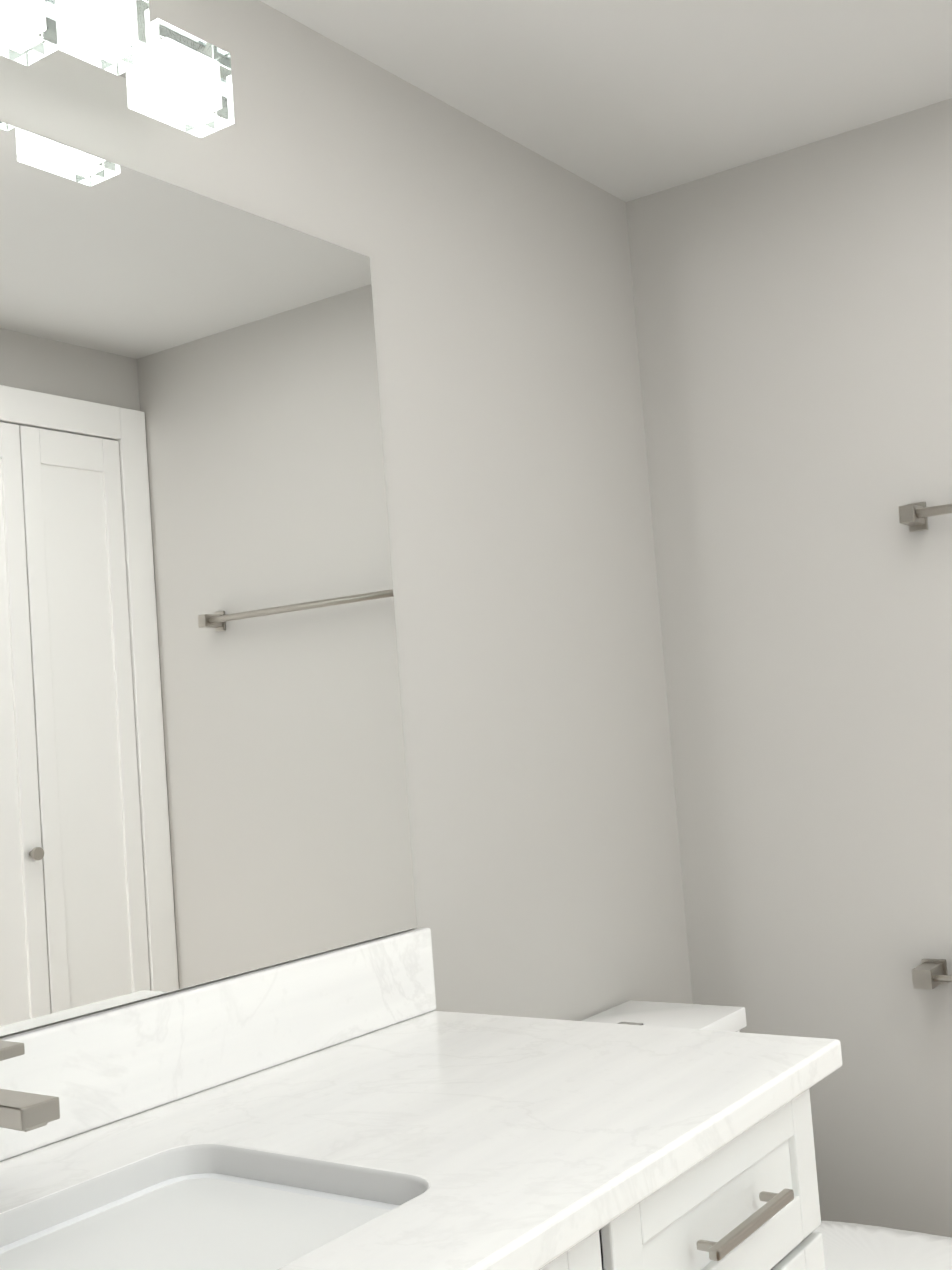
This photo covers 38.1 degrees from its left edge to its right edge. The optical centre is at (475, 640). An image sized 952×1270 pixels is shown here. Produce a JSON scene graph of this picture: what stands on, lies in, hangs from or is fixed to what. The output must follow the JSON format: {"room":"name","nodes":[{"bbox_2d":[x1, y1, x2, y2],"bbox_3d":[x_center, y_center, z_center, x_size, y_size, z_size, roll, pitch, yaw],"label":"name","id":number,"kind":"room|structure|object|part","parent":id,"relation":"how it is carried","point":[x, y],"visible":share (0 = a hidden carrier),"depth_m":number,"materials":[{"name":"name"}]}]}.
{"room":"bathroom","nodes":[
{"label":"bathroom","id":0,"kind":"room"},
{"bbox_2d":[0,0,692,1038],"bbox_3d":[-0.919,0.272,1.042,0.100,2.440,4.656,-7,-5,35],"label":"wall","id":1,"kind":"structure","parent":0,"point":[548,880],"depth_m":2.37,"materials":[{"name":"grey paint"}]},
{"bbox_2d":[0,0,234,137],"bbox_3d":[-0.628,-0.709,1.408,0.144,0.173,0.908,-7,-5,35],"label":"sconce","id":2,"kind":"object","parent":1,"relation":"attached to","point":[177,77],"visible":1,"depth_m":1.64,"materials":[{"name":"white glass"}]},
{"bbox_2d":[0,121,416,1036],"bbox_3d":[-0.770,-0.093,1.224,0.005,1.044,2.218,-7,-5,35],"label":"mirror","id":3,"kind":"object","parent":1,"relation":"attached to","point":[202,765],"visible":1,"depth_m":1.77,"materials":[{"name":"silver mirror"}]},
{"bbox_2d":[0,927,435,1158],"bbox_3d":[-0.717,0.489,1.187,0.019,0.125,2.240,-7,-5,35],"label":"backsplash","id":4,"kind":"structure","parent":1,"relation":"attached to","point":[110,1065],"depth_m":1.72,"materials":[{"name":"white stone"}]},
{"bbox_2d":[260,0,951,201],"bbox_3d":[0.268,-1.136,0.220,3.250,0.080,4.656,-7,-5,35],"label":"ceiling","id":5,"kind":"structure","parent":0,"point":[626,100],"depth_m":2.32,"materials":[{"name":"white paint"}]},
{"bbox_2d":[626,98,951,1237],"bbox_3d":[1.717,0.135,1.970,3.150,2.440,0.100,-7,-5,35],"label":"wall","id":6,"kind":"structure","parent":0,"point":[794,324],"depth_m":2.65,"materials":[{"name":"grey paint"}]},
{"bbox_2d":[898,502,951,531],"bbox_3d":[1.099,-0.264,2.307,0.774,0.052,0.069,-7,-5,35],"label":"towel rail","id":7,"kind":"object","parent":6,"relation":"attached to","point":[913,516],"visible":1,"depth_m":2.49,"materials":[{"name":"silver metal"}]},
{"bbox_2d":[912,959,951,988],"bbox_3d":[0.899,0.626,2.415,0.256,0.119,0.106,-7,-5,35],"label":"toilet paper holder","id":8,"kind":"object","parent":6,"relation":"attached to","point":[929,973],"visible":1,"depth_m":2.46,"materials":[{"name":"silver metal"}]},
{"bbox_3d":[0.455,1.371,0.057,3.250,0.080,4.656,-7,-5,35],"label":"floor","id":9,"kind":"structure","parent":0,"visible":0},
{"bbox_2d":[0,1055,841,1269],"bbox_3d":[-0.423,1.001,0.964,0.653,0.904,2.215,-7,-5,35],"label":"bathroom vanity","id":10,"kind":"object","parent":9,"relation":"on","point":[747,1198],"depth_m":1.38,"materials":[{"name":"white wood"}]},
{"bbox_2d":[0,1011,841,1269],"bbox_3d":[-0.453,0.538,1.000,0.654,0.035,2.240,-7,-5,35],"label":"countertop","id":11,"kind":"structure","parent":10,"relation":"on","point":[508,1133],"depth_m":1.49,"materials":[{"name":"white stone"}]},
{"bbox_2d":[0,1037,63,1138],"bbox_3d":[-0.462,0.461,1.295,0.173,0.157,0.056,-7,-5,35],"label":"faucet","id":12,"kind":"object","parent":11,"relation":"on","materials":[{"name":"silver metal"}]},
{"bbox_2d":[581,1000,951,1269],"bbox_3d":[0.546,1.041,2.143,0.859,0.834,0.420,-7,-5,35],"label":"toilet","id":13,"kind":"object","parent":9,"relation":"on","point":[850,1246],"visible":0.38,"depth_m":2.25,"materials":[{"name":"white ceramic"}]},
{"bbox_3d":[0.278,0.862,2.335,0.236,0.414,0.420,-7,-5,35],"label":"tank","id":14,"kind":"part","parent":13,"relation":"part of","materials":[{"name":"white ceramic"}]}
]}

